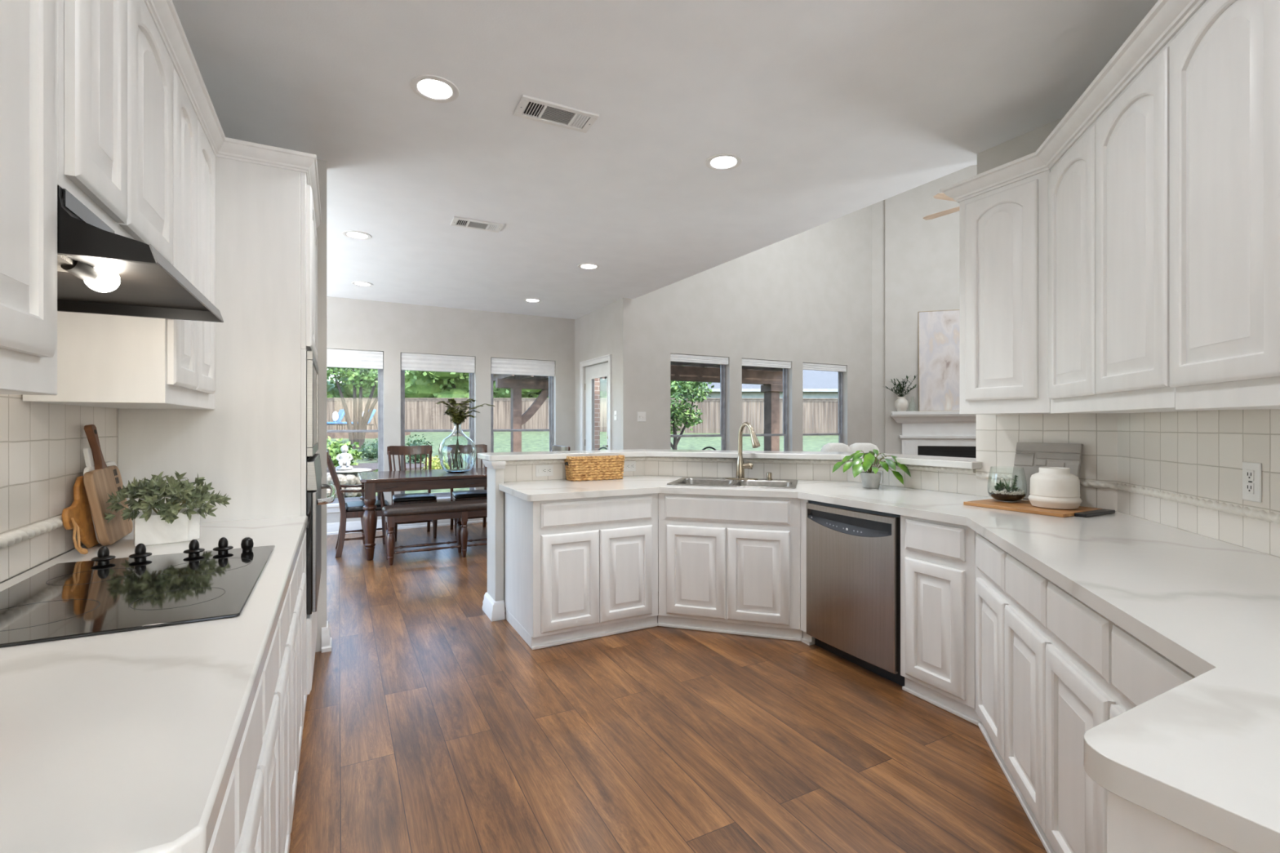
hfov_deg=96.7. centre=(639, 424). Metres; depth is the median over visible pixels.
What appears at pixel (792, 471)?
wall
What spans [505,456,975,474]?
trim
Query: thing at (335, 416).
pillow
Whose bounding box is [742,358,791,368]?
window shade
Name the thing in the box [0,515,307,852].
countertop
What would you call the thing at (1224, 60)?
upper cabinet
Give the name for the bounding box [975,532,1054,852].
base cabinet
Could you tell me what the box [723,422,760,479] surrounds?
faucet
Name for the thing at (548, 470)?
receptacle
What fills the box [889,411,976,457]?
fireplace mantel
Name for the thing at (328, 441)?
shrub
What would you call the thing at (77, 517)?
cutting board
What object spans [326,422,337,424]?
seat cushion
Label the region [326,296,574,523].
wall
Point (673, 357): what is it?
window shade
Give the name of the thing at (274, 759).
base cabinet
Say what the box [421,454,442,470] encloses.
shrub
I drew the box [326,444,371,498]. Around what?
fountain
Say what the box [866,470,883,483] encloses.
wall outlet
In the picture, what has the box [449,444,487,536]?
dining chair
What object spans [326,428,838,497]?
lawn
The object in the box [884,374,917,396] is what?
branches
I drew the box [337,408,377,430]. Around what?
lounge chair
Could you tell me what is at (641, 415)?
dimmer switch
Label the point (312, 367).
microwave
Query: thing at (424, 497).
dining chair
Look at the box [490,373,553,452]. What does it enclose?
window
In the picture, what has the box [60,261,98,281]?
socket
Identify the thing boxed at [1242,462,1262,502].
wall outlet
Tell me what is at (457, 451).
glass vase
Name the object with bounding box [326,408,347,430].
lounge chair
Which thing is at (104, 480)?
cutting board
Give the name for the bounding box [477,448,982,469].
bar
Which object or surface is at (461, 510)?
bench
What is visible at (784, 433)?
window
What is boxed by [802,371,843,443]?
window
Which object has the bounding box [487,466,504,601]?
wall
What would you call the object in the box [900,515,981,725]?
base cabinet
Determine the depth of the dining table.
5.75 m
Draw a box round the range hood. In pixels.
[57,185,223,322]
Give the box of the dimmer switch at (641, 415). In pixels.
[637,412,645,422]
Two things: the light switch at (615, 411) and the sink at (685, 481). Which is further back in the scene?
the light switch at (615, 411)
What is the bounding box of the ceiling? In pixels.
[172,0,1158,319]
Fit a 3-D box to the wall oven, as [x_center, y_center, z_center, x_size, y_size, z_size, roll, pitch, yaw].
[-1.875,0.507,2.806,0.670,0.690,0.815,0,0,-28]
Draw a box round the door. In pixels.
[579,354,611,450]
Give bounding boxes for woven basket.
[564,454,624,481]
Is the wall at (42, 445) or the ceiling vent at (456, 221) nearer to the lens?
the wall at (42, 445)
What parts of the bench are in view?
leg, leg, seat, leg, leg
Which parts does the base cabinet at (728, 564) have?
door, drawer, apron rail, door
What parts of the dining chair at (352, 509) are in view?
crest rail, leg, leg, armrest, armrest, seat rail, seat, arm post, arm post, leg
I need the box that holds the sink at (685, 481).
[666,476,797,488]
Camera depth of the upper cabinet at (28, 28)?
0.92 m
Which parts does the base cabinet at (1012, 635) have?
drawer, door, drawer, door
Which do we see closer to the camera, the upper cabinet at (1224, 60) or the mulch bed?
the upper cabinet at (1224, 60)
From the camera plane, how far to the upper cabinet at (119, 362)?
1.72 m
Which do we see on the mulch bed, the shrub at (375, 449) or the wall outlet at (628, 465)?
the shrub at (375, 449)
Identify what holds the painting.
on the fireplace mantel
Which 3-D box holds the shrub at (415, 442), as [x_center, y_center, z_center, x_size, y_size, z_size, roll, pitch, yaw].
[-6.274,0.712,15.995,0.885,0.918,0.939,0,0,-28]
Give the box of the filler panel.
[800,498,814,645]
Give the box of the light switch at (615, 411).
[613,410,617,420]
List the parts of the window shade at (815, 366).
head rail, rail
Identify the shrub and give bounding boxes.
[326,435,363,466]
[326,439,336,447]
[357,441,376,460]
[370,438,377,462]
[404,434,433,463]
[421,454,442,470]
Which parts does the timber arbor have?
post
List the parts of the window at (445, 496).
sash, sash, sill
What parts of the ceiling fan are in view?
blade, blade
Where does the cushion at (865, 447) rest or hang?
on the sofa
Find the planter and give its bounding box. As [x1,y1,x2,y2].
[103,470,231,546]
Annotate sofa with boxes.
[820,443,879,453]
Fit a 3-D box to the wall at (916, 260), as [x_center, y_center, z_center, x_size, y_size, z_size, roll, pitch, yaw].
[5.359,-1.280,8.485,3.738,5.200,0.218,0,0,17]
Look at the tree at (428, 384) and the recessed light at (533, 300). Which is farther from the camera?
the tree at (428, 384)
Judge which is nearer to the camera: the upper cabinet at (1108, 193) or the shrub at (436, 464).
the upper cabinet at (1108, 193)
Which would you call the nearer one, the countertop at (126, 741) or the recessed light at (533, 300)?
the countertop at (126, 741)
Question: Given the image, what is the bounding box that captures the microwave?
[306,351,318,456]
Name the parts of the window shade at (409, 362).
head rail, rail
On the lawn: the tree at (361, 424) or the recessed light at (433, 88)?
the tree at (361, 424)
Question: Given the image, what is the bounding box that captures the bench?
[382,499,487,565]
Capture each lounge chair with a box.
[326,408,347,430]
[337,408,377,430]
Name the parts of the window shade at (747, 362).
head rail, rail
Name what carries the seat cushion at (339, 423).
on the lounge chair at (340, 424)
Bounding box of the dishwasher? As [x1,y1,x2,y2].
[806,500,904,686]
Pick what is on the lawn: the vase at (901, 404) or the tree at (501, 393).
the tree at (501, 393)
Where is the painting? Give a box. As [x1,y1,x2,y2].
[918,309,959,411]
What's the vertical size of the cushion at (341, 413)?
0.643 m
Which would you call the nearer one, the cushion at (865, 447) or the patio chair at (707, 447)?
the cushion at (865, 447)
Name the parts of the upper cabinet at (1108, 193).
door, door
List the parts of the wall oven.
glass door, control panel, handle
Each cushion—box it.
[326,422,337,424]
[333,408,344,422]
[337,422,368,424]
[368,408,376,422]
[820,443,850,452]
[848,443,879,453]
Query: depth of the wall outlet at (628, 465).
4.46 m
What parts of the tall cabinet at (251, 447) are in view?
door, drawer, door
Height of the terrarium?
0.172 m
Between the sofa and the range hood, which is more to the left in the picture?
the range hood
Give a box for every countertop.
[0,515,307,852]
[498,475,1279,852]
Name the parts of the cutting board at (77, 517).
leather cord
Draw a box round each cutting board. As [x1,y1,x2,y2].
[62,475,98,554]
[82,447,116,543]
[83,424,133,546]
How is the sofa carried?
on the floor
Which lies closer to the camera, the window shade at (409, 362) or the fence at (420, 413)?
the window shade at (409, 362)
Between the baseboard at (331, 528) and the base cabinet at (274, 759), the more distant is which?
the baseboard at (331, 528)
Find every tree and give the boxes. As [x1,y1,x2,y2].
[326,367,351,397]
[326,367,409,448]
[334,368,417,397]
[404,370,469,398]
[448,373,497,398]
[493,381,548,398]
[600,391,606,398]
[670,380,697,398]
[670,381,714,449]
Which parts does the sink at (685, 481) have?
bowl, bowl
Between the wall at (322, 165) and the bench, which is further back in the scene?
the bench
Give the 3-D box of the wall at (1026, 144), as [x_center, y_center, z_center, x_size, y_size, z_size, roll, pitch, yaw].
[2.011,-0.113,1.851,0.534,2.865,2.866,0,0,7]
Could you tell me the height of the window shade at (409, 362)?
0.218 m
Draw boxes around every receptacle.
[542,468,546,472]
[546,468,551,472]
[1245,469,1253,480]
[1245,482,1253,493]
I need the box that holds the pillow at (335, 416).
[332,411,338,422]
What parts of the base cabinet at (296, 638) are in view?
door, drawer, door, drawer, door, drawer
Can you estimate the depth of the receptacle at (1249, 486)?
1.83 m
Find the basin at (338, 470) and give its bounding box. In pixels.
[335,468,371,473]
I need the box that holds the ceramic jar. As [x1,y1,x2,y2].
[1027,466,1081,509]
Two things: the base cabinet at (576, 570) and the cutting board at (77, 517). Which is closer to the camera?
the cutting board at (77, 517)
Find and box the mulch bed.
[326,462,424,472]
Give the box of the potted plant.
[832,448,911,488]
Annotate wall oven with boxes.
[306,453,337,614]
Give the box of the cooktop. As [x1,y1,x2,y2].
[0,537,275,647]
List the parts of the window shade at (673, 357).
head rail, rail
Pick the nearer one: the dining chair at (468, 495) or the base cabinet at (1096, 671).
the base cabinet at (1096, 671)
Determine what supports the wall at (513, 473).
attached to the wall at (647, 475)
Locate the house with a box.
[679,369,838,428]
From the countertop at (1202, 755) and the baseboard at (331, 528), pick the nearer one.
the countertop at (1202, 755)
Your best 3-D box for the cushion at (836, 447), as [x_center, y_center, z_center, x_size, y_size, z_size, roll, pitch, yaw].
[2.210,0.463,6.421,0.340,0.515,0.200,0,0,-1]
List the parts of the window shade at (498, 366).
head rail, rail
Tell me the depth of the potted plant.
3.59 m
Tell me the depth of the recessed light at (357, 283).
6.26 m
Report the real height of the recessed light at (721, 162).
0.085 m
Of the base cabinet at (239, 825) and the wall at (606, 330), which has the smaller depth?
the base cabinet at (239, 825)
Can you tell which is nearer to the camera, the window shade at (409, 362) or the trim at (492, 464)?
the trim at (492, 464)
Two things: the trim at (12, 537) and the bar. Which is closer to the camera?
the trim at (12, 537)
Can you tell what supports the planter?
on the countertop at (126, 741)
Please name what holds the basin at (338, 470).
in the fountain
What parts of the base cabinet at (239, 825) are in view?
drawer, drawer, door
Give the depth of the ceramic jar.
2.60 m
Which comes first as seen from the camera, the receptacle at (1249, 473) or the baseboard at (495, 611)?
the receptacle at (1249, 473)
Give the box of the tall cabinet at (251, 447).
[117,156,317,701]
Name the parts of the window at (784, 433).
sash, sash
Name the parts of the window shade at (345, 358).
head rail, rail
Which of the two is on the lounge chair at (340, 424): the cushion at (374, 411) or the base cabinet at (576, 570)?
the cushion at (374, 411)
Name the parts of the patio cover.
post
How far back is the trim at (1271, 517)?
2.18 m
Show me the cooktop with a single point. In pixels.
(104, 594)
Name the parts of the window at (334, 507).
sill, sash, sash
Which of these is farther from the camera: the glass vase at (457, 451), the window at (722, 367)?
the window at (722, 367)
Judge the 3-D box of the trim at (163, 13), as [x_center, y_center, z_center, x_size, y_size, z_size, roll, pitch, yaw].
[-1.226,-1.153,1.737,0.368,0.072,3.377,0,0,-28]
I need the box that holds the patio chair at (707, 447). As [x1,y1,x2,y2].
[702,446,716,450]
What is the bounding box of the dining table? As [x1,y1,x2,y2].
[357,467,487,560]
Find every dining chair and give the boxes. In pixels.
[326,448,389,557]
[386,444,437,542]
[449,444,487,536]
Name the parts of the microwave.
glass door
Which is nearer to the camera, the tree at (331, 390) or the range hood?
the range hood
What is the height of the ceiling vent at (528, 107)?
0.013 m
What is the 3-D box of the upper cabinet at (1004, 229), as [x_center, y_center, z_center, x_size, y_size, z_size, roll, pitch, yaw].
[1.911,-0.640,2.876,0.328,1.169,0.432,0,0,-28]
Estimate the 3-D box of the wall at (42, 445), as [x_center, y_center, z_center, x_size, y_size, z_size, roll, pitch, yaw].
[-1.010,-0.113,0.143,0.129,2.865,6.400,0,0,-28]
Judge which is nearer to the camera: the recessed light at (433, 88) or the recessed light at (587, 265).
the recessed light at (433, 88)
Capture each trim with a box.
[0,515,62,548]
[143,0,321,227]
[482,459,506,469]
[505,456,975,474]
[939,0,1206,203]
[976,472,1279,524]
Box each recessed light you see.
[342,230,371,239]
[351,281,373,286]
[409,74,459,102]
[524,298,541,302]
[577,262,599,269]
[705,153,742,170]
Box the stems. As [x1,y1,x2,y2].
[435,398,494,423]
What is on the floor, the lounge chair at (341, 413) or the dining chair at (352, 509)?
the dining chair at (352, 509)
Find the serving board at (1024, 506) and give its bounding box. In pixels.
[963,498,1115,517]
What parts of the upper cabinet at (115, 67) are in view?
door, door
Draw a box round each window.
[326,351,383,512]
[400,369,474,502]
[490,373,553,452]
[670,364,725,450]
[742,368,787,451]
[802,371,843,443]
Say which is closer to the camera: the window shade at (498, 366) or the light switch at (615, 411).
the light switch at (615, 411)
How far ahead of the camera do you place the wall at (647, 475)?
4.51 m
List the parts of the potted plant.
pot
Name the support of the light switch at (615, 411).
attached to the wall at (606, 330)
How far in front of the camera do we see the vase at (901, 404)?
8.63 m
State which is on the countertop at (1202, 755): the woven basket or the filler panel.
the woven basket
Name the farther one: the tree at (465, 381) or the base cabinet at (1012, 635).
the tree at (465, 381)
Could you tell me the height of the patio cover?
2.770 m
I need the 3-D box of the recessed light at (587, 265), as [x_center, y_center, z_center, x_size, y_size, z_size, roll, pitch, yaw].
[-0.498,-1.581,5.535,0.214,0.085,0.214,0,0,-28]
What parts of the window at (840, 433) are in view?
sash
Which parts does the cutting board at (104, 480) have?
handle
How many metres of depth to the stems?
6.28 m
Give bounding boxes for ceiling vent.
[450,216,503,232]
[513,94,599,133]
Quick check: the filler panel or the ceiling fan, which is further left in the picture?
the filler panel
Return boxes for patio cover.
[670,361,782,451]
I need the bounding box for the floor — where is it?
[288,522,1047,852]
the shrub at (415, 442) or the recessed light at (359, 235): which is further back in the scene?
the shrub at (415, 442)
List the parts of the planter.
pot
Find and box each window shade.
[326,348,382,368]
[400,352,475,373]
[490,357,555,376]
[670,353,728,364]
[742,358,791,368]
[802,362,846,372]
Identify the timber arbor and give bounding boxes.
[493,373,606,452]
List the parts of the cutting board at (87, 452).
handle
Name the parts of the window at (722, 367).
sash, sash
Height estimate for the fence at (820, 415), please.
2.125 m
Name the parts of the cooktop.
control knob, control knob, control knob, control knob, control knob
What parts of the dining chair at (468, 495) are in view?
leg, leg, seat rail, seat, crest rail, leg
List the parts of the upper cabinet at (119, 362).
door, door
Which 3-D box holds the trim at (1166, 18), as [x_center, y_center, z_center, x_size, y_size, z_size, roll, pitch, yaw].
[1.629,-1.215,2.037,0.348,0.078,2.396,0,0,8]
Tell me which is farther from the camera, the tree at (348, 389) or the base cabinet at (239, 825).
the tree at (348, 389)
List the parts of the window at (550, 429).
sash, sash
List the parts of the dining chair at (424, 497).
leg, leg, crest rail, seat rail, seat, leg, leg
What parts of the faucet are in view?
deck plate, spout, handle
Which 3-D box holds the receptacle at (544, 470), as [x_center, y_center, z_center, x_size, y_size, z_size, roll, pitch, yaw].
[-0.695,0.332,4.134,0.034,0.032,0.003,0,0,-28]
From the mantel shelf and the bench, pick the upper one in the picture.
the mantel shelf
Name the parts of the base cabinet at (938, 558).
door, drawer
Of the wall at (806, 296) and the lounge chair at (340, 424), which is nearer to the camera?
the wall at (806, 296)
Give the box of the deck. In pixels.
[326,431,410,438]
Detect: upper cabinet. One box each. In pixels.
[0,0,57,395]
[22,66,215,409]
[57,0,173,264]
[960,169,1050,414]
[1048,34,1212,413]
[1169,0,1279,409]
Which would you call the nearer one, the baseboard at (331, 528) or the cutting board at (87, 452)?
the cutting board at (87, 452)
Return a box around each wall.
[0,394,117,583]
[315,159,326,652]
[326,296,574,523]
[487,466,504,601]
[504,458,644,481]
[504,475,921,612]
[574,297,631,450]
[631,204,871,451]
[644,456,847,480]
[847,413,1117,511]
[871,164,977,453]
[977,117,1062,174]
[1117,408,1279,557]
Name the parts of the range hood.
glass, light bulb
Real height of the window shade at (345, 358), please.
0.218 m
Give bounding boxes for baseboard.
[321,620,331,653]
[326,517,487,535]
[482,591,505,622]
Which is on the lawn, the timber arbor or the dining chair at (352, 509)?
the timber arbor
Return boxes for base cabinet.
[207,677,263,852]
[256,586,290,852]
[285,533,306,832]
[504,492,657,649]
[657,493,802,641]
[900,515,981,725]
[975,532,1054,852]
[1045,581,1195,852]
[1106,790,1237,852]
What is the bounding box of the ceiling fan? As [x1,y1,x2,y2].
[923,192,959,220]
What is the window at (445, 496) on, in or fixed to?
in the wall at (393, 329)
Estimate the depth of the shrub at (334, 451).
14.91 m
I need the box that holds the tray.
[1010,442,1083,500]
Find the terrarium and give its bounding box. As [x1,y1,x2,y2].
[986,467,1026,502]
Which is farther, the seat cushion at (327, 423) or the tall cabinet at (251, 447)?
the seat cushion at (327, 423)
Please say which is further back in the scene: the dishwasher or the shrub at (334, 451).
the shrub at (334, 451)
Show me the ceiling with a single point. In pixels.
(830, 109)
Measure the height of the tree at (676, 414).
2.669 m
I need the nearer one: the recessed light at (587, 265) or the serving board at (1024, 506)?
the serving board at (1024, 506)
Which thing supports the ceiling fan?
hanging from the ceiling
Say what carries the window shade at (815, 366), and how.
attached to the wall at (806, 296)
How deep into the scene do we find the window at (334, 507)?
7.19 m
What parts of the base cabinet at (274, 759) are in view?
door, drawer, door, drawer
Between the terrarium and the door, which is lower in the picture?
the terrarium
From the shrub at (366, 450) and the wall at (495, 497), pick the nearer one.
the wall at (495, 497)
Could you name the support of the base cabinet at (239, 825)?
on the floor
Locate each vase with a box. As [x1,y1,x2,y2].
[438,422,476,472]
[894,396,908,411]
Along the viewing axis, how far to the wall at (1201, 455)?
2.06 m
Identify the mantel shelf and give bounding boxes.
[890,411,959,415]
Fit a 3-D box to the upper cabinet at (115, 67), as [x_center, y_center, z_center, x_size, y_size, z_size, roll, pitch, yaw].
[-1.361,-0.787,1.297,0.328,0.695,0.731,0,0,-28]
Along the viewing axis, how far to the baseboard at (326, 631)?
3.31 m
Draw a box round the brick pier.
[594,377,599,450]
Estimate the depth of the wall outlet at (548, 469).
4.13 m
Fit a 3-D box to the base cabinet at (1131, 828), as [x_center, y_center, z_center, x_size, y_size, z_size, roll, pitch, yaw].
[0.949,0.881,0.476,0.443,0.877,0.752,0,0,-28]
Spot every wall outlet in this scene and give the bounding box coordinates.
[535,464,553,476]
[622,460,635,471]
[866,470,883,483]
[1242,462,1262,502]
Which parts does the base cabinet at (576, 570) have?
door, drawer, door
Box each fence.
[326,397,548,430]
[600,398,838,433]
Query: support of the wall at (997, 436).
attached to the wall at (1026, 144)
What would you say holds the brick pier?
on the patio slab
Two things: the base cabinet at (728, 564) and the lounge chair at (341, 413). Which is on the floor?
the base cabinet at (728, 564)
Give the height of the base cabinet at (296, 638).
0.877 m
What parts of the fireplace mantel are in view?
cove moulding, band moulding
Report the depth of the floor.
2.35 m
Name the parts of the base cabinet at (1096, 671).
door, drawer, door, drawer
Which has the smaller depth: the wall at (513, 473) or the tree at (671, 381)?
the wall at (513, 473)

